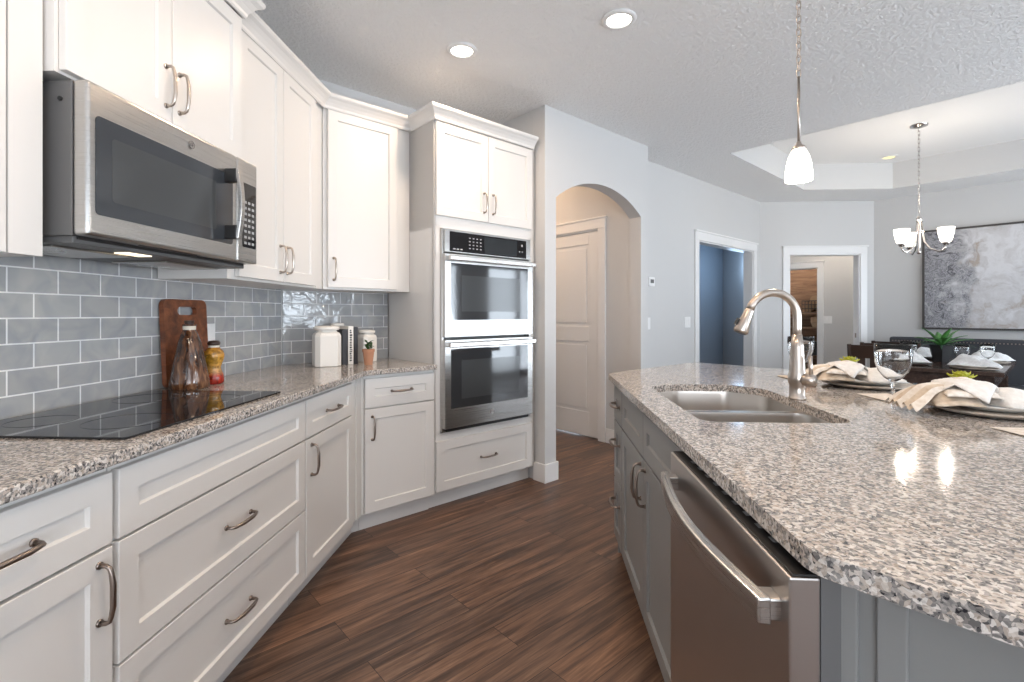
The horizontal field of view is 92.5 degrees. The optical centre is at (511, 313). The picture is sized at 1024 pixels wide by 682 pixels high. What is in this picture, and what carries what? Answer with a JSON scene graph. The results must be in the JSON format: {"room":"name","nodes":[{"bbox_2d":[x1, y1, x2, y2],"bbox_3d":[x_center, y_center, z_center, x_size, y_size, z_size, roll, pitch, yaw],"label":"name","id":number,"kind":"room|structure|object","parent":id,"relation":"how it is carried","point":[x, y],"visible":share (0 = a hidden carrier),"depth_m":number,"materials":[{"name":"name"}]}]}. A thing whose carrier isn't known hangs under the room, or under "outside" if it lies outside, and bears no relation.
{"room":"kitchen","nodes":[
{"label":"kitchen","id":0,"kind":"room"},
{"bbox_2d":[281,79,416,364],"bbox_3d":[-0.844,-0.146,3.601,1.650,2.740,0.120,0,0,-42],"label":"wall","id":1,"kind":"structure","parent":0,"point":[333,88],"depth_m":3.35,"materials":[{"name":"grey paint"}]},
{"bbox_2d":[282,290,387,363],"bbox_3d":[-1.147,0.082,3.245,0.704,0.456,0.008,0,0,-42],"label":"backsplash","id":2,"kind":"structure","parent":1,"relation":"attached to","point":[302,311],"depth_m":3.17,"materials":[{"name":"grey tile"}]},
{"bbox_2d":[309,108,408,292],"bbox_3d":[-0.973,-0.681,3.150,0.571,1.070,0.358,0,0,-42],"label":"upper cabinet","id":3,"kind":"object","parent":1,"relation":"attached to","point":[366,162],"visible":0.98,"depth_m":3.03,"materials":[{"name":"white paint"}]},
{"bbox_2d":[285,102,322,290],"bbox_3d":[-1.249,-0.681,2.938,0.289,1.070,0.264,0,0,3],"label":"cabinet filler","id":4,"kind":"object","parent":3,"relation":"attached to","point":[319,109],"visible":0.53,"depth_m":2.85,"materials":[{"name":"white paint"}]},
{"bbox_2d":[232,7,410,131],"bbox_3d":[-1.005,-1.240,2.661,0.311,0.078,1.317,0,0,21],"label":"crown molding","id":5,"kind":"structure","parent":3,"relation":"attached to","point":[253,25],"depth_m":2.62,"materials":[{"name":"white paint"}]},
{"bbox_2d":[223,429,664,681],"bbox_3d":[2.908,1.264,4.390,11.700,0.080,14.900,0,0,3],"label":"floor","id":6,"kind":"structure","parent":0,"point":[524,580],"depth_m":2.10,"materials":[{"name":"brown wood"}]},
{"bbox_2d":[0,468,116,681],"bbox_3d":[-1.216,0.782,0.840,0.645,0.883,0.617,0,0,3],"label":"base cabinet","id":7,"kind":"object","parent":6,"relation":"on","point":[58,583],"visible":1,"depth_m":1.01,"materials":[{"name":"white paint"}]},
{"bbox_2d":[106,399,304,681],"bbox_3d":[-1.172,0.782,1.610,0.645,0.883,0.920,0,0,3],"label":"base cabinet","id":8,"kind":"object","parent":6,"relation":"on","point":[208,543],"visible":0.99,"depth_m":1.46,"materials":[{"name":"white paint"}]},
{"bbox_2d":[289,380,354,603],"bbox_3d":[-1.128,0.782,2.372,0.645,0.883,0.600,0,0,3],"label":"base cabinet","id":9,"kind":"object","parent":6,"relation":"on","point":[329,440],"visible":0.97,"depth_m":2.28,"materials":[{"name":"white paint"}]},
{"bbox_2d":[346,377,362,537],"bbox_3d":[-0.971,0.782,2.799,0.298,0.883,0.270,0,0,3],"label":"cabinet filler","id":10,"kind":"object","parent":6,"relation":"on","point":[358,382],"visible":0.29,"depth_m":2.69,"materials":[{"name":"white paint"}]},
{"bbox_2d":[358,370,433,529],"bbox_3d":[-0.834,0.782,3.078,0.458,0.883,0.645,0,0,-42],"label":"base cabinet","id":11,"kind":"object","parent":6,"relation":"on","point":[398,408],"visible":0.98,"depth_m":2.86,"materials":[{"name":"white paint"}]},
{"bbox_2d":[388,119,533,507],"bbox_3d":[-0.338,0.004,3.526,0.873,2.440,0.655,0,0,-42],"label":"oven tower","id":12,"kind":"object","parent":6,"relation":"on","point":[460,178],"visible":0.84,"depth_m":3.22,"materials":[{"name":"white paint"}]},
{"bbox_2d":[408,101,538,149],"bbox_3d":[-0.357,-1.240,3.483,0.898,0.078,0.644,0,0,-42],"label":"crown molding","id":13,"kind":"structure","parent":12,"relation":"attached to","point":[432,111],"depth_m":3.17,"materials":[{"name":"white paint"}]},
{"bbox_2d":[440,228,535,432],"bbox_3d":[-0.309,0.102,3.482,0.765,1.280,0.628,0,0,-42],"label":"double wall oven","id":14,"kind":"object","parent":12,"relation":"in","point":[486,280],"visible":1,"depth_m":3.23,"materials":[{"name":"grey metal"}]},
{"bbox_2d":[609,385,622,553],"bbox_3d":[0.783,0.782,2.368,0.620,0.884,0.252,0,0,3],"label":"base cabinet","id":15,"kind":"object","parent":6,"relation":"on","point":[617,445],"visible":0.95,"depth_m":2.38,"materials":[{"name":"grey paint"}]},
{"bbox_2d":[622,393,804,681],"bbox_3d":[0.747,0.782,1.746,0.620,0.884,0.988,0,0,3],"label":"base cabinet","id":16,"kind":"object","parent":6,"relation":"on","point":[646,449],"visible":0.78,"depth_m":1.73,"materials":[{"name":"grey paint"}]},
{"bbox_2d":[661,451,840,681],"bbox_3d":[0.650,0.783,0.949,0.643,0.881,0.606,0,0,3],"label":"dishwasher","id":17,"kind":"object","parent":6,"relation":"on","point":[744,609],"visible":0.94,"depth_m":0.83,"materials":[{"name":"silver metal"}]},
{"bbox_2d":[818,577,840,681],"bbox_3d":[0.703,0.738,0.944,0.537,0.772,0.594,0,0,3],"label":"panel","id":18,"kind":"object","parent":17,"relation":"in","point":[829,592],"depth_m":0.66,"materials":[{"name":"wood"}]},
{"bbox_2d":[790,313,816,356],"bbox_3d":[5.388,0.474,9.086,0.415,1.500,1.860,0,0,-42],"label":"shelf","id":19,"kind":"object","parent":6,"relation":"on","point":[790,313],"visible":0.07,"depth_m":8.86,"materials":[{"name":"brown wood"}]},
{"bbox_2d":[801,296,816,312],"bbox_3d":[5.581,-0.177,8.858,0.315,0.312,0.534,0,0,-42],"label":"wire basket","id":20,"kind":"object","parent":19,"relation":"on","point":[811,307],"visible":0.38,"depth_m":8.84,"materials":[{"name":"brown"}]},
{"bbox_2d":[805,303,816,311],"bbox_3d":[5.489,-0.118,8.962,0.260,0.150,0.150,0,0,-42],"label":"rolled towel","id":21,"kind":"object","parent":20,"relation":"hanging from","point":[810,307],"depth_m":8.86,"materials":[{"name":"beige fabric"}]},
{"bbox_2d":[810,296,816,303],"bbox_3d":[5.542,-0.258,8.902,0.260,0.150,0.150,0,0,-42],"label":"rolled towel","id":22,"kind":"object","parent":20,"relation":"on","point":[813,300],"depth_m":8.82,"materials":[{"name":"beige fabric"}]},
{"bbox_2d":[810,317,816,326],"bbox_3d":[5.582,0.147,8.857,0.320,0.190,0.320,0,0,-42],"label":"woven basket","id":23,"kind":"object","parent":19,"relation":"on","point":[813,321],"visible":0.31,"depth_m":8.82,"materials":[{"name":"beige"}]},
{"bbox_2d":[618,545,1023,681],"bbox_3d":[0.931,0.782,1.584,0.923,0.884,3.010,0,0,3],"label":"base cabinet","id":24,"kind":"object","parent":6,"relation":"on","point":[882,640],"visible":0.02,"depth_m":0.61,"materials":[{"name":"grey paint"}]},
{"bbox_2d":[609,362,1023,648],"bbox_3d":[1.077,0.325,1.612,1.256,0.030,3.082,0,0,3],"label":"countertop","id":25,"kind":"structure","parent":24,"relation":"on","point":[922,511],"depth_m":0.90,"materials":[{"name":"stone"}]},
{"bbox_2d":[660,391,829,422],"bbox_3d":[0.805,0.443,1.784,0.504,0.206,0.793,0,0,3],"label":"sink","id":26,"kind":"object","parent":25,"relation":"in","point":[715,406],"visible":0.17,"depth_m":2.03,"materials":[{"name":"grey metal"}]},
{"bbox_2d":[733,289,816,399],"bbox_3d":[0.950,0.109,1.773,0.281,0.402,0.093,0,0,0],"label":"kitchen faucet","id":27,"kind":"object","parent":25,"relation":"on","point":[798,379],"visible":1,"depth_m":1.77,"materials":[{"name":"silver metal"}]},
{"bbox_2d":[787,336,814,363],"bbox_3d":[1.410,0.210,2.393,0.116,0.199,0.116,0,0,3],"label":"goblet","id":28,"kind":"object","parent":25,"relation":"on","point":[809,342],"visible":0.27,"depth_m":2.34,"materials":[{"name":"clear glass"}]},
{"bbox_2d":[822,380,913,389],"bbox_3d":[1.524,0.301,2.109,0.330,0.018,0.330,0,0,34],"label":"charger plate","id":29,"kind":"object","parent":25,"relation":"on","point":[899,386],"visible":0.49,"depth_m":2.02,"materials":[{"name":"grey ceramic"}]},
{"bbox_2d":[806,360,909,383],"bbox_3d":[1.417,0.247,2.084,0.373,0.098,0.218,0,0,16],"label":"napkin","id":30,"kind":"object","parent":29,"relation":"on","point":[845,370],"visible":0.8,"depth_m":2.03,"materials":[{"name":"beige fabric"}]},
{"bbox_2d":[839,356,859,361],"bbox_3d":[1.510,0.204,2.192,0.075,0.036,0.076,0,0,3],"label":"rosette","id":31,"kind":"object","parent":30,"relation":"on","point":[849,358],"visible":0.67,"depth_m":2.18,"materials":[{"name":"yellow plant"}]},
{"bbox_2d":[840,379,906,385],"bbox_3d":[1.524,0.286,2.106,0.270,0.022,0.270,0,0,3],"label":"dinner plate","id":32,"kind":"object","parent":29,"relation":"on","point":[858,382],"visible":0.34,"depth_m":2.02,"materials":[{"name":"white ceramic"}]},
{"bbox_2d":[859,393,890,401],"bbox_3d":[1.372,0.304,1.805,0.100,0.012,0.173,0,0,3],"label":"folded cloth","id":33,"kind":"object","parent":25,"relation":"on","point":[882,396],"visible":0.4,"depth_m":1.82,"materials":[{"name":"fabric"}]},
{"bbox_2d":[874,343,912,394],"bbox_3d":[1.406,0.210,1.808,0.116,0.199,0.116,0,0,3],"label":"goblet","id":34,"kind":"object","parent":33,"relation":"on","point":[893,361],"visible":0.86,"depth_m":1.77,"materials":[{"name":"clear glass"}]},
{"bbox_2d":[927,402,1023,419],"bbox_3d":[1.514,0.301,1.546,0.330,0.018,0.330,0,0,19],"label":"charger plate","id":35,"kind":"object","parent":25,"relation":"on","point":[956,409],"visible":0.44,"depth_m":1.47,"materials":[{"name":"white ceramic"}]},
{"bbox_2d":[960,405,1023,412],"bbox_3d":[1.512,0.286,1.546,0.270,0.022,0.270,0,0,3],"label":"dinner plate","id":36,"kind":"object","parent":35,"relation":"on","point":[989,408],"visible":0.26,"depth_m":1.47,"materials":[{"name":"white ceramic"}]},
{"bbox_2d":[884,377,1023,411],"bbox_3d":[1.405,0.247,1.527,0.373,0.098,0.218,0,0,9],"label":"napkin","id":37,"kind":"object","parent":36,"relation":"on","point":[951,391],"visible":1,"depth_m":1.48,"materials":[{"name":"beige fabric"}]},
{"bbox_2d":[947,370,976,378],"bbox_3d":[1.498,0.204,1.631,0.075,0.036,0.076,0,0,3],"label":"rosette","id":38,"kind":"object","parent":37,"relation":"on","point":[957,373],"visible":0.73,"depth_m":1.62,"materials":[{"name":"yellow plant"}]},
{"bbox_2d":[992,427,1023,434],"bbox_3d":[1.340,0.304,1.246,0.100,0.012,0.173,0,0,3],"label":"folded cloth","id":39,"kind":"object","parent":25,"relation":"on","point":[1017,430],"visible":1,"depth_m":1.29,"materials":[{"name":"fabric"}]},
{"bbox_2d":[847,344,875,367],"bbox_3d":[3.600,0.758,4.801,0.516,0.935,0.440,0,0,-42],"label":"dining chair","id":40,"kind":"object","parent":6,"relation":"on","point":[861,352],"visible":0.09,"depth_m":4.71,"materials":[{"name":"brown wood"}]},
{"bbox_2d":[860,342,913,383],"bbox_3d":[3.943,0.758,5.107,0.516,0.935,0.440,0,0,-42],"label":"dining chair","id":41,"kind":"object","parent":6,"relation":"on","point":[861,343],"visible":0.02,"depth_m":5.04,"materials":[{"name":"brown wood"}]},
{"bbox_2d":[871,340,920,384],"bbox_3d":[4.287,0.758,5.413,0.516,0.935,0.440,0,0,-42],"label":"dining chair","id":42,"kind":"object","parent":6,"relation":"on","point":[872,341],"visible":0.05,"depth_m":5.28,"materials":[{"name":"brown wood"}]},
{"bbox_2d":[876,358,1015,386],"bbox_3d":[4.142,0.844,4.648,1.470,0.760,0.830,0,0,-42],"label":"dining table","id":43,"kind":"object","parent":6,"relation":"on","point":[937,370],"visible":0.29,"depth_m":4.22,"materials":[{"name":"brown wood"}]},
{"bbox_2d":[903,342,917,351],"bbox_3d":[3.865,0.369,4.756,0.110,0.189,0.110,0,0,3],"label":"goblet","id":44,"kind":"object","parent":43,"relation":"on","point":[915,344],"visible":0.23,"depth_m":4.71,"materials":[{"name":"clear glass"}]},
{"bbox_2d":[914,328,973,361],"bbox_3d":[4.152,0.295,4.750,0.508,0.336,0.494,0,0,3],"label":"agave","id":45,"kind":"object","parent":43,"relation":"on","point":[941,351],"visible":0.91,"depth_m":4.69,"materials":[{"name":"green"}]},
{"bbox_2d":[953,344,969,355],"bbox_3d":[4.043,0.369,4.406,0.110,0.189,0.110,0,0,3],"label":"goblet","id":46,"kind":"object","parent":43,"relation":"on","point":[959,349],"visible":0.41,"depth_m":4.37,"materials":[{"name":"clear glass"}]},
{"bbox_2d":[949,365,1000,370],"bbox_3d":[3.901,0.455,4.129,0.320,0.018,0.320,0,0,3],"label":"charger plate","id":47,"kind":"object","parent":43,"relation":"on","point":[953,366],"visible":0.72,"depth_m":4.06,"materials":[{"name":"ceramic"}]},
{"bbox_2d":[956,364,990,367],"bbox_3d":[3.900,0.440,4.131,0.260,0.022,0.260,0,0,3],"label":"dinner plate","id":48,"kind":"object","parent":47,"relation":"on","point":[956,364],"visible":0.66,"depth_m":4.05,"materials":[{"name":"white ceramic"}]},
{"bbox_2d":[947,354,1002,368],"bbox_3d":[3.900,0.389,4.131,0.202,0.106,0.345,0,0,-42],"label":"napkin","id":49,"kind":"object","parent":48,"relation":"on","point":[962,359],"visible":1,"depth_m":4.10,"materials":[{"name":"white fabric"}]},
{"bbox_2d":[979,344,995,358],"bbox_3d":[4.330,0.369,4.460,0.110,0.189,0.110,0,0,3],"label":"goblet","id":50,"kind":"object","parent":43,"relation":"on","point":[987,351],"visible":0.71,"depth_m":4.43,"materials":[{"name":"clear glass"}]},
{"bbox_2d":[996,361,1010,363],"bbox_3d":[4.505,0.455,4.644,0.320,0.018,0.320,0,0,-21],"label":"charger plate","id":51,"kind":"object","parent":43,"relation":"on","point":[1002,362],"visible":0.24,"depth_m":4.55,"materials":[{"name":"ceramic"}]},
{"bbox_3d":[4.503,0.440,4.642,0.260,0.022,0.260,0,0,-21],"label":"dinner plate","id":52,"kind":"object","parent":51,"relation":"on","visible":0},
{"bbox_2d":[972,350,1015,360],"bbox_3d":[4.503,0.389,4.642,0.351,0.099,0.211,0,0,8],"label":"napkin","id":53,"kind":"object","parent":52,"relation":"on","point":[998,356],"visible":0.44,"depth_m":4.56,"materials":[{"name":"white fabric"}]},
{"bbox_2d":[890,336,1023,389],"bbox_3d":[5.375,0.751,5.016,0.540,0.945,2.500,0,0,-42],"label":"upholstered bench","id":54,"kind":"object","parent":6,"relation":"on","point":[1014,349],"visible":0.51,"depth_m":5.28,"materials":[{"name":"grey fabric"}]},
{"bbox_3d":[-1.256,0.783,0.151,0.645,0.883,0.757,0,0,3],"label":"base cabinet","id":55,"kind":"object","parent":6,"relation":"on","visible":0},
{"bbox_2d":[0,358,436,505],"bbox_3d":[-1.022,0.325,1.523,0.959,0.030,3.923,0,0,3],"label":"countertop","id":56,"kind":"structure","parent":55,"relation":"on","point":[28,466],"depth_m":1.25,"materials":[{"name":"stone"}]},
{"bbox_2d":[0,390,280,439],"bbox_3d":[-1.191,0.306,1.582,0.529,0.007,0.729,0,0,3],"label":"cooktop","id":57,"kind":"object","parent":56,"relation":"in","point":[125,417],"visible":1,"depth_m":1.48,"materials":[{"name":"black glass"}]},
{"bbox_2d":[159,299,207,387],"bbox_3d":[-1.437,0.122,2.157,0.038,0.372,0.262,0,0,3],"label":"cutting board","id":58,"kind":"object","parent":56,"relation":"on","point":[170,321],"visible":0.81,"depth_m":2.08,"materials":[{"name":"brown wood"}]},
{"bbox_2d":[168,320,209,389],"bbox_3d":[-1.340,0.168,2.035,0.148,0.283,0.148,0,0,3],"label":"oil bottle","id":59,"kind":"object","parent":56,"relation":"on","point":[189,370],"visible":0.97,"depth_m":1.99,"materials":[{"name":"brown glass"}]},
{"bbox_2d":[204,340,224,384],"bbox_3d":[-1.327,0.213,2.180,0.084,0.193,0.084,0,0,3],"label":"bottle","id":60,"kind":"object","parent":56,"relation":"on","point":[215,355],"visible":0.9,"depth_m":2.16,"materials":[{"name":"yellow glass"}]},
{"bbox_2d":[312,326,340,366],"bbox_3d":[-1.108,0.189,2.929,0.148,0.241,0.148,0,0,-32],"label":"ceramic canister","id":61,"kind":"object","parent":56,"relation":"on","point":[326,341],"visible":1,"depth_m":2.87,"materials":[{"name":"white"}]},
{"bbox_2d":[330,323,343,326],"bbox_3d":[-1.128,0.182,3.163,0.088,0.254,0.088,0,0,3],"label":"ceramic canister","id":62,"kind":"object","parent":56,"relation":"on","point":[331,324],"visible":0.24,"depth_m":3.13,"materials":[{"name":"white"}]},
{"bbox_2d":[337,329,347,364],"bbox_3d":[-1.060,0.202,3.037,0.034,0.215,0.125,0,0,-42],"label":"book","id":63,"kind":"object","parent":56,"relation":"on","point":[344,332],"visible":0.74,"depth_m":2.99,"materials":[{"name":"grey paper"}]},
{"bbox_2d":[340,326,352,363],"bbox_3d":[-1.034,0.192,3.062,0.034,0.235,0.131,0,0,-42],"label":"book","id":64,"kind":"object","parent":56,"relation":"on","point":[350,328],"visible":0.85,"depth_m":3.01,"materials":[{"name":"white paper"}]},
{"bbox_2d":[353,327,357,363],"bbox_3d":[-1.009,0.196,3.082,0.026,0.228,0.125,0,0,-42],"label":"book","id":65,"kind":"object","parent":56,"relation":"on","point":[355,329],"visible":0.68,"depth_m":3.03,"materials":[{"name":"grey paper"}]},
{"bbox_2d":[358,329,376,361],"bbox_3d":[-0.949,0.205,3.200,0.110,0.209,0.110,0,0,33],"label":"ceramic canister","id":66,"kind":"object","parent":56,"relation":"on","point":[368,335],"visible":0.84,"depth_m":3.15,"materials":[{"name":"white"}]},
{"bbox_2d":[362,340,374,364],"bbox_3d":[-0.875,0.233,2.990,0.076,0.154,0.074,0,0,3],"label":"potted plant","id":67,"kind":"object","parent":56,"relation":"on","point":[368,354],"visible":1,"depth_m":2.97,"materials":[{"name":"brown ceramic"}]},
{"bbox_2d":[502,110,532,478],"bbox_3d":[0.002,-0.146,3.902,0.116,2.740,0.600,0,0,-42],"label":"wall","id":68,"kind":"structure","parent":0,"point":[524,123],"depth_m":3.70,"materials":[{"name":"grey paint"}]},
{"bbox_2d":[533,105,647,463],"bbox_3d":[0.695,-0.146,4.035,1.328,2.740,0.120,0,0,-42],"label":"wall","id":69,"kind":"structure","parent":0,"point":[570,151],"depth_m":3.70,"materials":[{"name":"grey paint"}]},
{"bbox_2d":[533,461,557,483],"bbox_3d":[0.242,1.157,3.632,0.144,0.135,0.148,0,0,-42],"label":"baseboard","id":70,"kind":"structure","parent":69,"relation":"attached to","point":[543,473],"depth_m":3.57,"materials":[{"name":"white paint"}]},
{"bbox_2d":[556,186,629,429],"bbox_3d":[0.254,-0.146,5.463,0.087,2.740,2.600,0,0,-42],"label":"wall","id":71,"kind":"structure","parent":0,"point":[575,203],"depth_m":4.62,"materials":[{"name":"grey paint"}]},
{"bbox_2d":[556,231,597,437],"bbox_3d":[0.591,0.201,5.014,0.106,2.022,0.745,0,0,-42],"label":"door","id":72,"kind":"structure","parent":71,"relation":"in","point":[576,254],"depth_m":4.97,"materials":[{"name":"white paint"}]},
{"bbox_2d":[556,215,606,441],"bbox_3d":[0.608,0.143,5.040,0.121,2.161,0.960,0,0,-42],"label":"trim","id":73,"kind":"structure","parent":71,"relation":"attached to","point":[598,223],"depth_m":4.70,"materials":[{"name":"white paint"}]},
{"bbox_2d":[606,428,613,443],"bbox_3d":[0.988,1.157,4.563,0.014,0.135,0.280,0,0,-42],"label":"baseboard","id":74,"kind":"structure","parent":71,"relation":"attached to","point":[609,432],"depth_m":4.63,"materials":[{"name":"white paint"}]},
{"bbox_2d":[255,0,1023,201],"bbox_3d":[2.908,-1.671,4.390,11.700,0.310,14.900,0,0,3],"label":"ceiling","id":75,"kind":"structure","parent":0,"point":[696,83],"depth_m":3.01,"materials":[{"name":"white"}]},
{"bbox_2d":[446,41,476,58],"bbox_3d":[-0.287,-1.510,2.814,0.179,0.012,0.179,0,0,3],"label":"recessed light","id":76,"kind":"object","parent":75,"relation":"in","point":[460,49],"visible":1,"depth_m":2.80,"materials":[{"name":"white paint"}]},
{"bbox_2d":[601,8,636,29],"bbox_3d":[0.550,-1.510,2.518,0.179,0.012,0.179,0,0,3],"label":"recessed light","id":77,"kind":"object","parent":75,"relation":"in","point":[621,18],"visible":1,"depth_m":2.50,"materials":[{"name":"white paint"}]},
{"bbox_2d":[785,0,812,183],"bbox_3d":[1.228,-1.043,2.098,0.124,0.944,0.124,0,0,3],"label":"pendant light","id":78,"kind":"object","parent":75,"relation":"hanging from","point":[799,168],"visible":1,"depth_m":2.09,"materials":[{"name":"white"}]},
{"bbox_2d":[648,161,759,367],"bbox_3d":[2.188,-0.146,5.678,3.088,2.740,0.121,0,0,-42],"label":"wall","id":79,"kind":"structure","parent":0,"point":[679,204],"depth_m":5.23,"materials":[{"name":"grey paint"}]},
{"bbox_2d":[648,277,654,285],"bbox_3d":[1.384,-0.321,4.865,0.100,0.090,0.023,0,0,-42],"label":"thermostat","id":80,"kind":"object","parent":79,"relation":"attached to","point":[651,280],"visible":0.87,"depth_m":4.85,"materials":[{"name":"white plastic"}]},
{"bbox_2d":[684,317,689,327],"bbox_3d":[1.917,0.089,5.349,0.125,0.118,0.010,0,0,-42],"label":"light switch","id":81,"kind":"object","parent":79,"relation":"attached to","point":[686,319],"visible":1,"depth_m":5.33,"materials":[{"name":"white plastic"}]},
{"bbox_2d":[694,229,758,366],"bbox_3d":[2.615,0.141,6.036,1.673,2.166,0.154,0,0,-42],"label":"trim","id":82,"kind":"structure","parent":79,"relation":"attached to","point":[748,248],"depth_m":6.41,"materials":[{"name":"white paint"}]},
{"bbox_2d":[699,245,722,363],"bbox_3d":[2.175,-0.146,6.894,3.620,2.740,0.100,0,0,-42],"label":"wall","id":83,"kind":"structure","parent":0,"point":[710,258],"depth_m":7.65,"materials":[{"name":"blue paint"}]},
{"bbox_2d":[723,249,742,365],"bbox_3d":[3.482,-0.146,8.273,0.100,2.740,3.000,0,0,3],"label":"wall","id":84,"kind":"structure","parent":0,"point":[732,260],"depth_m":7.53,"materials":[{"name":"blue paint"}]},
{"bbox_2d":[790,269,816,368],"bbox_3d":[5.791,-0.146,9.044,0.080,2.740,3.400,0,0,-42],"label":"plank","id":85,"kind":"object","parent":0,"point":[803,283],"depth_m":9.27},
{"bbox_2d":[760,201,873,368],"bbox_3d":[4.125,-0.146,6.664,1.550,2.740,0.120,0,0,3],"label":"wall","id":86,"kind":"structure","parent":0,"point":[821,223],"depth_m":6.62,"materials":[{"name":"grey paint"}]},
{"bbox_2d":[782,245,868,368],"bbox_3d":[4.209,0.153,6.642,1.118,2.141,0.154,0,0,3],"label":"trim","id":87,"kind":"structure","parent":86,"relation":"attached to","point":[859,252],"depth_m":6.59,"materials":[{"name":"white paint"}]},
{"bbox_2d":[790,256,852,363],"bbox_3d":[5.583,-0.146,7.519,0.102,2.740,4.200,0,0,-42],"label":"wall","id":88,"kind":"structure","parent":0,"point":[838,270],"depth_m":7.85,"materials":[{"name":"grey paint"}]},
{"bbox_2d":[790,260,824,363],"bbox_3d":[4.763,0.173,8.429,0.154,2.101,1.108,0,0,-42],"label":"trim","id":89,"kind":"structure","parent":88,"relation":"attached to","point":[819,265],"depth_m":8.03,"materials":[{"name":"white paint"}]},
{"bbox_2d":[824,316,831,323],"bbox_3d":[5.122,0.094,7.952,0.010,0.120,0.120,0,0,-42],"label":"light switch","id":90,"kind":"object","parent":88,"relation":"attached to","point":[827,319],"visible":1,"depth_m":7.94,"materials":[{"name":"white plastic"}]},
{"bbox_2d":[770,81,1023,163],"bbox_3d":[4.245,-1.841,4.251,2.836,0.030,3.577,0,0,-42],"label":"ceiling","id":91,"kind":"structure","parent":0,"point":[993,116],"depth_m":4.96,"materials":[{"name":"white"}]},
{"bbox_2d":[880,155,897,159],"bbox_3d":[4.384,-1.820,5.699,0.174,0.012,0.174,0,0,3],"label":"recessed light","id":92,"kind":"object","parent":91,"relation":"in","point":[887,157],"visible":1,"depth_m":5.69,"materials":[{"name":"white paint"}]},
{"bbox_2d":[893,122,954,254],"bbox_3d":[3.964,-1.200,4.697,0.470,1.249,0.424,0,0,-40],"label":"chandelier","id":93,"kind":"object","parent":91,"relation":"hanging from","point":[903,237],"visible":1,"depth_m":4.70,"materials":[{"name":"glass"}]},
{"bbox_2d":[929,344,952,361],"bbox_3d":[4.148,0.381,4.740,0.196,0.165,0.170,0,0,3],"label":"pot","id":94,"kind":"object","parent":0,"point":[938,355],"depth_m":4.69,"materials":[{"name":"black"}]},
{"bbox_2d":[874,180,1023,341],"bbox_3d":[6.727,-0.146,4.540,0.120,2.740,5.550,0,0,-42],"label":"wall","id":95,"kind":"structure","parent":0,"point":[897,273],"depth_m":6.24,"materials":[{"name":"grey paint"}]},
{"bbox_2d":[922,221,1023,330],"bbox_3d":[5.700,-0.426,5.556,0.049,1.230,1.620,0,0,-42],"label":"abstract painting","id":96,"kind":"object","parent":95,"relation":"attached to","point":[977,282],"visible":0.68,"depth_m":5.79,"materials":[{"name":"fabric"}]},
{"bbox_3d":[-1.638,-0.146,0.255,0.120,2.740,5.520,0,0,3],"label":"wall","id":97,"kind":"structure","parent":0,"visible":0},
{"bbox_2d":[0,0,42,256],"bbox_3d":[-1.353,-0.681,0.840,0.358,1.070,0.822,0,0,3],"label":"upper cabinet","id":98,"kind":"object","parent":97,"relation":"attached to","point":[21,21],"visible":1,"depth_m":1.19,"materials":[{"name":"white paint"}]},
{"bbox_2d":[0,255,280,419],"bbox_3d":[-1.534,0.042,0.945,0.008,0.537,4.110,0,0,3],"label":"backsplash","id":99,"kind":"structure","parent":97,"relation":"attached to","point":[73,331],"depth_m":1.75,"materials":[{"name":"grey tile"}]},
{"bbox_2d":[207,323,214,340],"bbox_3d":[-1.447,0.104,2.349,0.006,0.116,0.072,0,0,3],"label":"power outlet","id":100,"kind":"object","parent":99,"relation":"attached to","point":[210,327],"visible":0.61,"depth_m":2.35,"materials":[{"name":"white plastic"}]},
{"bbox_2d":[208,327,212,340],"bbox_3d":[-1.445,0.104,2.349,0.003,0.080,0.034,0,0,3],"label":"socket","id":101,"kind":"object","parent":100,"relation":"attached to","point":[210,329],"depth_m":2.35,"materials":[{"name":"white plastic"}]},
{"bbox_2d":[43,0,241,158],"bbox_3d":[-1.284,-0.918,1.634,0.401,0.595,0.755,0,0,3],"label":"upper cabinet","id":102,"kind":"object","parent":97,"relation":"attached to","point":[178,61],"visible":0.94,"depth_m":1.58,"materials":[{"name":"white paint"}]},
{"bbox_2d":[43,80,255,269],"bbox_3d":[-1.239,-0.394,1.650,0.466,0.428,0.760,0,0,3],"label":"microwave","id":103,"kind":"object","parent":102,"relation":"attached to","point":[123,183],"visible":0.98,"depth_m":1.43,"materials":[{"name":"grey metal"}]},
{"bbox_2d":[244,201,253,245],"bbox_3d":[-1.052,-0.361,1.961,0.002,0.171,0.065,0,0,3],"label":"keypad","id":104,"kind":"object","parent":103,"relation":"attached to","point":[249,205],"depth_m":1.96,"materials":[{"name":"grey"}]},
{"bbox_2d":[223,0,265,18],"bbox_3d":[-1.275,-1.257,1.635,0.426,0.087,0.883,0,0,3],"label":"crown molding","id":105,"kind":"structure","parent":102,"relation":"attached to","point":[243,8],"depth_m":2.00,"materials":[{"name":"white paint"}]},
{"bbox_2d":[158,31,315,288],"bbox_3d":[-1.263,-0.681,2.409,0.358,1.070,0.790,0,0,3],"label":"upper cabinet","id":106,"kind":"object","parent":97,"relation":"attached to","point":[279,116],"visible":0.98,"depth_m":2.36,"materials":[{"name":"white paint"}]},
{"bbox_3d":[3.667,0.440,4.513,0.260,0.022,0.260,0,0,36],"label":"dinner plate","id":107,"kind":"object","parent":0,"visible":0},
{"bbox_2d":[913,351,931,362],"bbox_3d":[3.667,0.386,4.513,0.315,0.112,0.169,0,0,28],"label":"napkin","id":108,"kind":"object","parent":107,"relation":"on","point":[916,357],"visible":0.49,"depth_m":4.45,"materials":[{"name":"white fabric"}]},
{"bbox_3d":[4.236,0.440,5.047,0.260,0.022,0.260,0,0,11],"label":"dinner plate","id":109,"kind":"object","parent":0,"visible":0},
{"bbox_2d":[916,347,931,356],"bbox_3d":[4.236,0.390,5.047,0.345,0.104,0.191,0,0,-12],"label":"napkin","id":110,"kind":"object","parent":109,"relation":"on","point":[924,351],"visible":0.51,"depth_m":4.99,"materials":[{"name":"white fabric"}]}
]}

